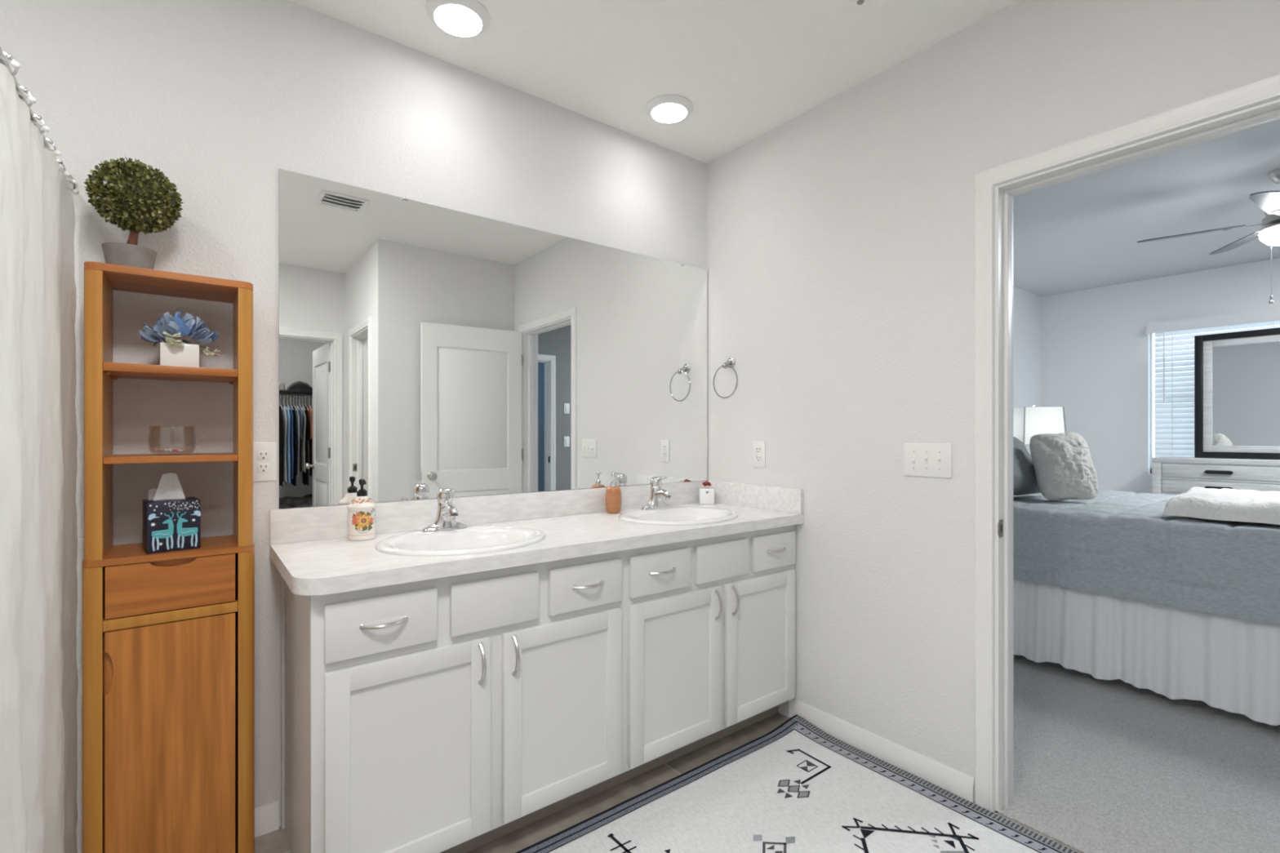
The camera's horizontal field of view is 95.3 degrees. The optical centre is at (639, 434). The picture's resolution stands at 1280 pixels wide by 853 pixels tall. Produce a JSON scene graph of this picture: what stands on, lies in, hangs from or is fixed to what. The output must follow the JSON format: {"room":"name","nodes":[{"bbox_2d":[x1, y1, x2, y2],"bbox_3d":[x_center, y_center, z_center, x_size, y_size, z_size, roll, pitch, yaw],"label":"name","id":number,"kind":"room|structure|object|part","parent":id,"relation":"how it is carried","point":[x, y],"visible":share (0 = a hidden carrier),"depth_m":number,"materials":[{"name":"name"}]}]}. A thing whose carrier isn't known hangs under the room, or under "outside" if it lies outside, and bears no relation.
{"room":"bathroom","nodes":[
{"label":"bathroom","id":0,"kind":"room"},
{"bbox_2d":[101,242,156,269],"bbox_3d":[-1.326,-0.447,1.516,0.109,0.070,0.109,0,0,-38],"label":"pot","id":1,"kind":"object","parent":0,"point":[128,254],"depth_m":1.48,"materials":[{"name":"grey ceramic"}]},
{"bbox_2d":[0,0,1041,852],"bbox_3d":[0.888,-0.072,3.477,8.030,2.604,0.150,0,0,-38],"label":"wall","id":2,"kind":"structure","parent":0,"point":[219,97],"depth_m":1.80,"materials":[{"name":"white paint"}]},
{"bbox_2d":[0,46,76,189],"bbox_3d":[-0.987,-0.662,0.837,0.060,0.060,1.749,0,0,-38],"label":"shower rod","id":3,"kind":"object","parent":2,"relation":"attached to","point":[70,179],"visible":0.12,"depth_m":1.15,"materials":[{"name":"silver metal"}]},
{"bbox_2d":[0,55,20,68],"bbox_3d":[-1.060,-0.649,0.951,0.068,0.083,0.012,0,0,-38],"label":"curtain ring","id":4,"kind":"object","parent":3,"relation":"hanging from","point":[14,64],"visible":1,"depth_m":0.96,"materials":[{"name":"silver metal"}]},
{"bbox_2d":[2,50,36,103],"bbox_3d":[-1.138,-0.649,1.053,0.068,0.083,0.012,0,0,-38],"label":"curtain ring","id":5,"kind":"object","parent":3,"relation":"hanging from","point":[32,100],"visible":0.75,"depth_m":1.06,"materials":[{"name":"white plastic"}]},
{"bbox_2d":[18,84,49,132],"bbox_3d":[-1.216,-0.649,1.154,0.068,0.083,0.012,0,0,-38],"label":"curtain ring","id":6,"kind":"object","parent":3,"relation":"hanging from","point":[45,128],"visible":0.37,"depth_m":1.16,"materials":[{"name":"white plastic"}]},
{"bbox_2d":[0,62,78,852],"bbox_3d":[-1.024,0.257,0.919,0.044,1.826,1.550,0,0,-38],"label":"shower curtain","id":7,"kind":"object","parent":3,"relation":"hanging from","point":[39,679],"visible":0.99,"depth_m":1.16,"materials":[{"name":"white fabric"}]},
{"bbox_2d":[33,113,61,155],"bbox_3d":[-1.294,-0.649,1.256,0.068,0.083,0.012,0,0,-38],"label":"curtain ring","id":8,"kind":"object","parent":3,"relation":"hanging from","point":[56,153],"visible":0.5,"depth_m":1.26,"materials":[{"name":"silver metal"}]},
{"bbox_2d":[44,137,71,176],"bbox_3d":[-1.372,-0.649,1.357,0.068,0.083,0.012,0,0,-38],"label":"curtain ring","id":9,"kind":"object","parent":3,"relation":"hanging from","point":[50,141],"visible":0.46,"depth_m":1.36,"materials":[{"name":"silver metal"}]},
{"bbox_2d":[57,159,79,194],"bbox_3d":[-1.450,-0.649,1.459,0.068,0.083,0.012,0,0,-38],"label":"curtain ring","id":10,"kind":"object","parent":3,"relation":"hanging from","point":[74,191],"visible":0.41,"depth_m":1.47,"materials":[{"name":"silver metal"}]},
{"bbox_2d":[253,442,276,481],"bbox_3d":[-1.162,0.084,1.800,0.072,0.120,0.008,0,0,-38],"label":"wall outlet","id":11,"kind":"object","parent":2,"relation":"attached to","point":[264,454],"visible":0.88,"depth_m":1.80,"materials":[{"name":"white plastic"}]},
{"bbox_2d":[257,450,270,472],"bbox_3d":[-1.161,0.084,1.798,0.033,0.067,0.003,0,0,-38],"label":"receptacle","id":12,"kind":"object","parent":11,"relation":"attached to","point":[263,456],"depth_m":1.80,"materials":[{"name":"white plastic"}]},
{"bbox_2d":[254,801,279,837],"bbox_3d":[-1.640,1.190,1.430,1.288,0.080,0.013,0,0,-38],"label":"baseboard","id":13,"kind":"structure","parent":2,"relation":"attached to","point":[266,817],"depth_m":1.80,"materials":[{"name":"white paint"}]},
{"bbox_2d":[269,480,706,544],"bbox_3d":[-0.399,0.287,2.380,1.885,0.106,0.019,0,0,-38],"label":"backsplash","id":14,"kind":"structure","parent":2,"relation":"attached to","point":[322,522],"depth_m":2.19,"materials":[{"name":"stone"}]},
{"bbox_2d":[279,168,706,508],"bbox_3d":[-0.395,-0.300,2.390,1.854,1.065,0.007,0,0,-38],"label":"wall mirror","id":15,"kind":"object","parent":2,"relation":"attached to","point":[424,348],"visible":1,"depth_m":2.19,"materials":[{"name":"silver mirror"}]},
{"bbox_2d":[254,654,1279,852],"bbox_3d":[2.032,1.258,2.086,7.910,0.064,3.750,0,0,-38],"label":"floor","id":16,"kind":"structure","parent":0,"point":[1100,766],"depth_m":2.11,"materials":[{"name":"grey carpet"}]},
{"bbox_2d":[82,261,254,852],"bbox_3d":[-1.252,0.409,1.571,0.344,1.641,0.238,0,0,-38],"label":"cabinet","id":17,"kind":"object","parent":16,"relation":"on","point":[168,637],"visible":1,"depth_m":1.48,"materials":[{"name":"brown wood"}]},
{"bbox_2d":[84,156,182,269],"bbox_3d":[-1.318,-0.562,1.522,0.197,0.302,0.193,0,0,-38],"label":"topiary ball","id":18,"kind":"object","parent":17,"relation":"on","point":[134,196],"visible":1,"depth_m":1.48,"materials":[{"name":"green plant"}]},
{"bbox_2d":[82,534,254,568],"bbox_3d":[-1.252,0.308,1.571,0.344,0.017,0.238,0,0,-38],"label":"shelf","id":19,"kind":"object","parent":17,"relation":"attached to","point":[220,548],"depth_m":1.50,"materials":[{"name":"brown wood"}]},
{"bbox_3d":[-1.190,0.815,1.486,0.260,0.677,0.021,0,0,-38],"label":"door","id":20,"kind":"part","parent":17,"relation":"part of","materials":[{"name":"brown wood"}]},
{"bbox_3d":[-1.189,0.381,1.487,0.257,0.126,0.021,0,0,-38],"label":"drawer","id":21,"kind":"part","parent":17,"relation":"part of","materials":[{"name":"brown wood"}]},
{"bbox_2d":[102,452,238,464],"bbox_3d":[-1.253,0.062,1.572,0.267,0.017,0.235,0,0,-38],"label":"shelf","id":22,"kind":"object","parent":17,"relation":"attached to","point":[108,458],"depth_m":1.49,"materials":[{"name":"brown wood"}]},
{"bbox_2d":[102,362,238,382],"bbox_3d":[-1.253,-0.164,1.572,0.267,0.020,0.235,0,0,-38],"label":"shelf","id":23,"kind":"object","parent":17,"relation":"attached to","point":[111,371],"depth_m":1.51,"materials":[{"name":"brown wood"}]},
{"bbox_3d":[-1.188,0.460,1.487,0.267,0.026,0.024,0,0,-38],"label":"rail","id":24,"kind":"part","parent":17,"relation":"part of","materials":[{"name":"brown wood"}]},
{"bbox_2d":[142,472,201,554],"bbox_3d":[-1.236,0.201,1.540,0.110,0.198,0.113,0,0,-45],"label":"tissue box","id":25,"kind":"object","parent":17,"relation":"on","point":[171,521],"visible":1,"depth_m":1.51,"materials":[{"name":"black cardboard"}]},
{"bbox_2d":[139,311,220,367],"bbox_3d":[-1.227,-0.251,1.557,0.166,0.153,0.142,0,0,3],"label":"flower arrangement","id":26,"kind":"object","parent":17,"relation":"on","point":[173,352],"visible":0.98,"depth_m":1.53,"materials":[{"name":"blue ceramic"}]},
{"bbox_3d":[-1.245,0.016,1.553,0.100,0.075,0.100,0,0,-38],"label":"glass bowl","id":27,"kind":"object","parent":17,"relation":"on","visible":0},
{"bbox_2d":[164,448,182,451],"bbox_3d":[-1.234,0.041,1.553,0.035,0.010,0.044,0,0,6],"label":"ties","id":28,"kind":"object","parent":27,"relation":"in","point":[169,449],"visible":1,"depth_m":1.54,"materials":[{"name":"pink"}]},
{"bbox_2d":[280,524,795,852],"bbox_3d":[-0.212,0.805,2.159,1.852,0.850,0.597,0,0,-38],"label":"vanity cabinet","id":29,"kind":"object","parent":16,"relation":"on","point":[460,713],"visible":0.95,"depth_m":1.74,"materials":[{"name":"white paint"}]},
{"bbox_3d":[-0.657,0.483,1.494,0.270,0.141,0.018,0,0,-38],"label":"drawer","id":30,"kind":"part","parent":29,"relation":"part of","materials":[{"name":"white paint"}]},
{"bbox_3d":[-0.642,0.480,1.475,0.118,0.014,0.036,0,0,-38],"label":"handle","id":31,"kind":"part","parent":29,"relation":"part of","materials":[{"name":"silver metal"}]},
{"bbox_3d":[-0.598,0.854,1.540,0.420,0.549,0.018,0,0,-38],"label":"door","id":32,"kind":"part","parent":29,"relation":"part of","materials":[{"name":"white paint"}]},
{"bbox_3d":[-0.440,0.645,1.630,0.014,0.118,0.036,0,0,-38],"label":"handle","id":33,"kind":"part","parent":29,"relation":"part of","materials":[{"name":"silver metal"}]},
{"bbox_3d":[-0.359,0.645,1.693,0.014,0.118,0.036,0,0,-38],"label":"handle","id":34,"kind":"part","parent":29,"relation":"part of","materials":[{"name":"silver metal"}]},
{"bbox_2d":[269,480,804,595],"bbox_3d":[-0.225,0.307,2.154,1.885,0.146,0.589,0,0,-38],"label":"countertop","id":35,"kind":"structure","parent":29,"relation":"on","point":[310,548],"depth_m":2.00,"materials":[{"name":"stone"}]},
{"bbox_2d":[346,478,377,540],"bbox_3d":[-0.907,0.242,1.903,0.088,0.195,0.088,0,0,-38],"label":"soap bottle","id":36,"kind":"object","parent":35,"relation":"on","point":[362,508],"visible":1,"depth_m":1.87,"materials":[{"name":"white ceramic"}]},
{"bbox_2d":[351,497,372,503],"bbox_3d":[-0.898,0.214,1.889,0.070,0.015,0.037,0,0,-28],"label":"print","id":37,"kind":"object","parent":36,"relation":"on","point":[356,500],"depth_m":1.88,"materials":[{"name":"multicoloured"}]},
{"bbox_2d":[348,508,375,535],"bbox_3d":[-0.895,0.281,1.883,0.081,0.086,0.038,0,0,-32],"label":"print","id":38,"kind":"object","parent":36,"relation":"attached to","point":[362,522],"depth_m":1.87,"materials":[{"name":"multicoloured"}]},
{"bbox_2d":[421,488,466,532],"bbox_3d":[-0.672,0.255,1.995,0.132,0.147,0.137,0,0,-2],"label":"faucet","id":39,"kind":"object","parent":35,"relation":"on","point":[446,513],"visible":1,"depth_m":1.99,"materials":[{"name":"silver metal"}]},
{"bbox_3d":[-0.673,0.318,2.012,0.156,0.022,0.054,0,0,-38],"label":"deck plate","id":40,"kind":"part","parent":39,"relation":"part of","materials":[{"name":"silver metal"}]},
{"bbox_3d":[-0.657,0.208,1.992,0.055,0.053,0.102,0,0,-38],"label":"lever","id":41,"kind":"part","parent":39,"relation":"part of","materials":[{"name":"silver metal"}]},
{"bbox_3d":[-0.643,0.264,1.974,0.044,0.052,0.108,0,0,-38],"label":"spout","id":42,"kind":"part","parent":39,"relation":"part of","materials":[{"name":"silver metal"}]},
{"bbox_2d":[374,525,545,555],"bbox_3d":[-0.561,0.400,1.867,0.526,0.146,0.452,0,0,-38],"label":"oval sink","id":43,"kind":"object","parent":35,"relation":"in","point":[472,540],"visible":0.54,"depth_m":1.93,"materials":[{"name":"white ceramic"}]},
{"bbox_2d":[605,473,622,513],"bbox_3d":[-0.115,0.255,2.528,0.070,0.170,0.070,0,0,-38],"label":"soap dispenser","id":44,"kind":"object","parent":35,"relation":"on","point":[613,493],"visible":1,"depth_m":2.50,"materials":[{"name":"orange plastic"}]},
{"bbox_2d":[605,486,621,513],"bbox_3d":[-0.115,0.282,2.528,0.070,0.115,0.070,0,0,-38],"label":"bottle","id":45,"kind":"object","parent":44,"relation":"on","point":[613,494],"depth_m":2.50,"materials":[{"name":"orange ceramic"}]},
{"bbox_2d":[640,476,671,510],"bbox_3d":[0.070,0.255,2.566,0.132,0.147,0.137,0,0,-2],"label":"faucet","id":46,"kind":"object","parent":35,"relation":"on","point":[655,502],"visible":1,"depth_m":2.56,"materials":[{"name":"silver metal"}]},
{"bbox_3d":[0.070,0.318,2.583,0.156,0.022,0.054,0,0,-38],"label":"deck plate","id":47,"kind":"part","parent":46,"relation":"part of","materials":[{"name":"silver metal"}]},
{"bbox_3d":[0.085,0.208,2.563,0.055,0.053,0.102,0,0,-38],"label":"lever","id":48,"kind":"part","parent":46,"relation":"part of","materials":[{"name":"silver metal"}]},
{"bbox_3d":[0.099,0.264,2.545,0.044,0.052,0.108,0,0,-38],"label":"spout","id":49,"kind":"part","parent":46,"relation":"part of","materials":[{"name":"silver metal"}]},
{"bbox_2d":[617,506,737,524],"bbox_3d":[0.161,0.400,2.422,0.526,0.146,0.452,0,0,-38],"label":"oval sink","id":50,"kind":"object","parent":35,"relation":"in","point":[677,515],"visible":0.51,"depth_m":2.51,"materials":[{"name":"white ceramic"}]},
{"bbox_2d":[698,480,714,504],"bbox_3d":[0.327,0.283,2.850,0.072,0.112,0.042,0,0,0],"label":"air freshener","id":51,"kind":"object","parent":35,"relation":"on","point":[706,495],"visible":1,"depth_m":2.83,"materials":[{"name":"white plastic"}]},
{"bbox_3d":[-0.232,0.854,1.821,0.419,0.549,0.018,0,0,-38],"label":"door","id":52,"kind":"part","parent":29,"relation":"part of","materials":[{"name":"white paint"}]},
{"bbox_3d":[-0.171,0.483,1.868,0.270,0.141,0.018,0,0,-38],"label":"drawer","id":53,"kind":"part","parent":29,"relation":"part of","materials":[{"name":"white paint"}]},
{"bbox_3d":[-0.156,0.480,1.849,0.118,0.014,0.036,0,0,-38],"label":"handle","id":54,"kind":"part","parent":29,"relation":"part of","materials":[{"name":"silver metal"}]},
{"bbox_3d":[0.074,0.483,2.056,0.272,0.141,0.018,0,0,-38],"label":"drawer","id":55,"kind":"part","parent":29,"relation":"part of","materials":[{"name":"white paint"}]},
{"bbox_3d":[0.089,0.480,2.037,0.118,0.014,0.036,0,0,-38],"label":"handle","id":56,"kind":"part","parent":29,"relation":"part of","materials":[{"name":"silver metal"}]},
{"bbox_3d":[0.136,0.854,2.104,0.432,0.549,0.018,0,0,-38],"label":"door","id":57,"kind":"part","parent":29,"relation":"part of","materials":[{"name":"white paint"}]},
{"bbox_3d":[0.298,0.645,2.198,0.014,0.118,0.036,0,0,-38],"label":"handle","id":58,"kind":"part","parent":29,"relation":"part of","materials":[{"name":"silver metal"}]},
{"bbox_3d":[0.371,0.645,2.254,0.014,0.118,0.036,0,0,-38],"label":"handle","id":59,"kind":"part","parent":29,"relation":"part of","materials":[{"name":"silver metal"}]},
{"bbox_3d":[0.497,0.854,2.382,0.416,0.549,0.018,0,0,-38],"label":"door","id":60,"kind":"part","parent":29,"relation":"part of","materials":[{"name":"white paint"}]},
{"bbox_3d":[0.560,0.483,2.430,0.261,0.141,0.018,0,0,-38],"label":"drawer","id":61,"kind":"part","parent":29,"relation":"part of","materials":[{"name":"white paint"}]},
{"bbox_3d":[0.575,0.480,2.411,0.118,0.014,0.036,0,0,-38],"label":"handle","id":62,"kind":"part","parent":29,"relation":"part of","materials":[{"name":"silver metal"}]},
{"bbox_2d":[515,714,1079,852],"bbox_3d":[0.365,1.215,1.400,1.830,0.028,1.373,0,0,-38],"label":"patterned rug","id":63,"kind":"object","parent":16,"relation":"on","point":[796,787],"visible":1,"depth_m":1.89,"materials":[{"name":"white fabric"}]},
{"bbox_2d":[1013,578,1279,725],"bbox_3d":[2.743,0.824,3.429,1.598,0.802,2.068,0,0,-38],"label":"bed","id":64,"kind":"object","parent":16,"relation":"on","point":[1228,664],"visible":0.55,"depth_m":2.68,"materials":[{"name":"white fabric"}]},
{"bbox_2d":[1013,489,1279,624],"bbox_3d":[2.769,0.579,3.449,1.666,0.390,2.069,0,0,-38],"label":"quilt","id":65,"kind":"object","parent":64,"relation":"on","point":[1113,543],"visible":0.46,"depth_m":2.69,"materials":[{"name":"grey fabric"}]},
{"bbox_2d":[1013,436,1040,495],"bbox_3d":[2.193,0.176,3.592,0.685,0.399,0.351,0,0,-32],"label":"bed pillow","id":66,"kind":"object","parent":65,"relation":"on","point":[1024,480],"visible":0.19,"depth_m":3.49,"materials":[{"name":"grey fabric"}]},
{"bbox_2d":[1029,432,1097,500],"bbox_3d":[2.473,0.185,3.408,0.295,0.396,0.278,0,0,0],"label":"cushion","id":67,"kind":"object","parent":65,"relation":"on","point":[1063,463],"visible":1,"depth_m":3.33,"materials":[{"name":"grey fabric"}]},
{"bbox_2d":[1162,486,1279,524],"bbox_3d":[3.082,0.318,2.804,1.186,0.114,0.662,0,0,-38],"label":"throw blanket","id":68,"kind":"object","parent":65,"relation":"on","point":[1224,504],"visible":1,"depth_m":2.61,"materials":[{"name":"white fabric"}]},
{"bbox_2d":[1151,456,1279,495],"bbox_3d":[4.795,0.707,4.267,0.483,1.038,1.519,0,0,-38],"label":"dresser","id":69,"kind":"object","parent":16,"relation":"on","point":[1171,475],"visible":0.32,"depth_m":4.45,"materials":[{"name":"white wood"}]},
{"bbox_3d":[4.385,0.409,4.420,0.020,0.026,0.157,0,0,-38],"label":"handle","id":70,"kind":"part","parent":69,"relation":"part of","materials":[{"name":"black paint"}]},
{"bbox_3d":[4.385,0.286,4.420,0.020,0.026,0.157,0,0,-38],"label":"handle","id":71,"kind":"part","parent":69,"relation":"part of","materials":[{"name":"black paint"}]},
{"bbox_3d":[4.406,0.409,4.417,0.008,0.100,0.684,0,0,-38],"label":"drawer","id":72,"kind":"part","parent":69,"relation":"part of","materials":[{"name":"white wood"}]},
{"bbox_3d":[4.406,0.286,4.417,0.008,0.106,0.684,0,0,-38],"label":"drawer","id":73,"kind":"part","parent":69,"relation":"part of","materials":[{"name":"white wood"}]},
{"bbox_2d":[1194,327,1279,459],"bbox_3d":[4.828,-0.304,4.282,0.050,0.982,1.103,0,0,-38],"label":"dresser mirror","id":74,"kind":"object","parent":69,"relation":"on","point":[1237,375],"visible":1,"depth_m":4.53,"materials":[{"name":"black paint"}]},
{"bbox_2d":[1212,341,1279,446],"bbox_3d":[4.830,-0.304,4.284,0.011,0.786,0.907,0,0,-38],"label":"mirror glass","id":75,"kind":"object","parent":74,"relation":"attached to","point":[1246,375],"depth_m":4.49,"materials":[{"name":"silver metal"}]},
{"bbox_3d":[3.150,0.878,4.775,0.460,0.696,0.510,0,0,-38],"label":"nightstand","id":76,"kind":"object","parent":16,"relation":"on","visible":0},
{"bbox_2d":[1013,404,1066,454],"bbox_3d":[3.172,0.143,4.697,0.319,0.772,0.320,0,0,6],"label":"table lamp","id":77,"kind":"object","parent":76,"relation":"on","point":[1028,422],"visible":0.38,"depth_m":4.56,"materials":[{"name":"white fabric"}]},
{"bbox_2d":[288,0,1279,296],"bbox_3d":[2.564,-1.414,1.297,8.030,0.080,5.650,0,0,-38],"label":"ceiling","id":78,"kind":"structure","parent":0,"point":[747,69],"depth_m":2.28,"materials":[{"name":"white paint"}]},
{"bbox_2d":[426,0,489,37],"bbox_3d":[-0.594,-1.361,1.908,0.200,0.024,0.200,0,0,-38],"label":"recessed light","id":79,"kind":"object","parent":78,"relation":"in","point":[459,18],"visible":1,"depth_m":1.89,"materials":[{"name":"white paint"}]},
{"bbox_2d":[645,94,693,123],"bbox_3d":[0.123,-1.361,2.456,0.200,0.024,0.200,0,0,-38],"label":"recessed light","id":80,"kind":"object","parent":78,"relation":"in","point":[665,108],"visible":1,"depth_m":2.42,"materials":[{"name":"white paint"}]},
{"bbox_2d":[857,0,864,4],"bbox_3d":[0.685,-1.357,1.812,0.060,0.032,0.060,0,0,-38],"label":"sprinkler head","id":81,"kind":"object","parent":78,"relation":"attached to","point":[860,2],"visible":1,"depth_m":1.81},
{"bbox_2d":[1137,168,1279,304],"bbox_3d":[3.321,-1.028,3.004,1.102,0.690,1.143,0,0,-38],"label":"ceiling fan","id":82,"kind":"object","parent":78,"relation":"hanging from","point":[1268,202],"visible":1,"depth_m":3.04,"materials":[{"name":"silver metal"}]},
{"bbox_3d":[3.058,-1.115,3.252,0.435,0.027,0.118,0,0,37],"label":"blade","id":83,"kind":"part","parent":82,"relation":"part of","materials":[{"name":"grey wood"}]},
{"bbox_3d":[3.483,-1.115,3.383,0.118,0.027,0.435,0,0,19],"label":"blade","id":84,"kind":"part","parent":82,"relation":"part of","materials":[{"name":"grey wood"}]},
{"bbox_3d":[3.234,-1.109,3.120,0.165,0.015,0.059,0,0,37],"label":"blade arm","id":85,"kind":"part","parent":82,"relation":"part of","materials":[{"name":"silver metal"}]},
{"bbox_3d":[3.049,-1.115,2.812,0.437,0.027,0.123,0,0,-38],"label":"blade","id":86,"kind":"part","parent":82,"relation":"part of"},
{"bbox_3d":[3.360,-1.032,3.026,0.208,0.087,0.208,0,0,-38],"label":"lamp shade","id":87,"kind":"part","parent":82,"relation":"part of","materials":[{"name":"white glass"}]},
{"bbox_3d":[3.309,-0.840,3.057,0.020,0.313,0.020,0,0,-38],"label":"pull chain","id":88,"kind":"part","parent":82,"relation":"part of","materials":[{"name":"silver metal"}]},
{"bbox_3d":[3.230,-1.109,2.937,0.166,0.015,0.059,0,0,-38],"label":"blade arm","id":89,"kind":"part","parent":82,"relation":"part of","materials":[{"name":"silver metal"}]},
{"bbox_2d":[707,0,1279,777],"bbox_3d":[1.448,-0.072,1.574,0.060,2.604,3.550,0,0,-38],"label":"wall","id":90,"kind":"structure","parent":0,"point":[841,236],"depth_m":2.16,"materials":[{"name":"white paint"}]},
{"bbox_2d":[713,357,737,398],"bbox_3d":[0.422,-0.274,2.809,0.061,0.201,0.162,0,0,-38],"label":"towel ring","id":91,"kind":"object","parent":90,"relation":"attached to","point":[731,362],"visible":1,"depth_m":2.81,"materials":[{"name":"silver metal"}]},
{"bbox_3d":[0.420,-0.345,2.812,0.061,0.058,0.052,0,0,-38],"label":"post","id":92,"kind":"part","parent":91,"relation":"part of","materials":[{"name":"silver metal"}]},
{"bbox_2d":[752,440,765,467],"bbox_3d":[0.548,0.091,2.689,0.008,0.120,0.072,0,0,-38],"label":"wall outlet","id":93,"kind":"object","parent":90,"relation":"attached to","point":[758,447],"visible":1,"depth_m":2.68,"materials":[{"name":"white plastic"}]},
{"bbox_2d":[755,447,761,462],"bbox_3d":[0.547,0.091,2.687,0.003,0.067,0.033,0,0,-38],"label":"receptacle","id":94,"kind":"object","parent":93,"relation":"attached to","point":[758,450],"depth_m":2.69,"materials":[{"name":"white plastic"}]},
{"bbox_2d":[790,698,974,803],"bbox_3d":[0.870,1.190,2.268,0.013,0.080,0.805,0,0,-38],"label":"baseboard","id":95,"kind":"structure","parent":90,"relation":"attached to","point":[962,784],"depth_m":2.17,"materials":[{"name":"white paint"}]},
{"bbox_2d":[903,443,951,478],"bbox_3d":[1.017,0.091,2.071,0.019,0.120,0.170,0,0,-38],"label":"switch plate","id":96,"kind":"object","parent":90,"relation":"attached to","point":[920,460],"visible":1,"depth_m":2.07,"materials":[{"name":"white plastic"}]},
{"bbox_2d":[974,72,1279,812],"bbox_3d":[1.436,0.180,1.640,0.154,2.099,0.874,0,0,-38],"label":"door frame","id":97,"kind":"structure","parent":90,"relation":"attached to","point":[1256,103],"depth_m":1.91,"materials":[{"name":"white paint"}]},
{"bbox_3d":[1.175,0.306,1.901,0.034,0.057,0.004,0,0,-38],"label":"strike plate","id":98,"kind":"part","parent":97,"relation":"part of","materials":[{"name":"silver metal"}]},
{"bbox_2d":[1041,257,1279,493],"bbox_3d":[5.141,-0.072,4.433,0.120,2.604,3.580,0,0,-38],"label":"wall","id":99,"kind":"structure","parent":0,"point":[1095,343],"depth_m":5.32,"materials":[{"name":"white paint"}]},
{"bbox_2d":[1150,333,1177,473],"bbox_3d":[5.024,-0.310,4.630,0.055,1.320,1.485,0,0,-38],"label":"window","id":100,"kind":"structure","parent":99,"relation":"attached to","point":[1151,335],"depth_m":5.20,"materials":[{"name":"white paint"}]},
{"bbox_2d":[1146,307,1279,457],"bbox_3d":[4.928,-0.337,4.556,0.062,1.283,1.485,0,0,-38],"label":"window blinds","id":101,"kind":"object","parent":99,"relation":"attached to","point":[1175,438],"visible":0.49,"depth_m":4.97,"materials":[{"name":"white plastic"}]},
{"bbox_3d":[4.570,-0.315,5.009,0.004,1.210,0.004,0,0,-38],"label":"ladder cord","id":102,"kind":"part","parent":101,"relation":"part of","materials":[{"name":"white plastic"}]}
]}

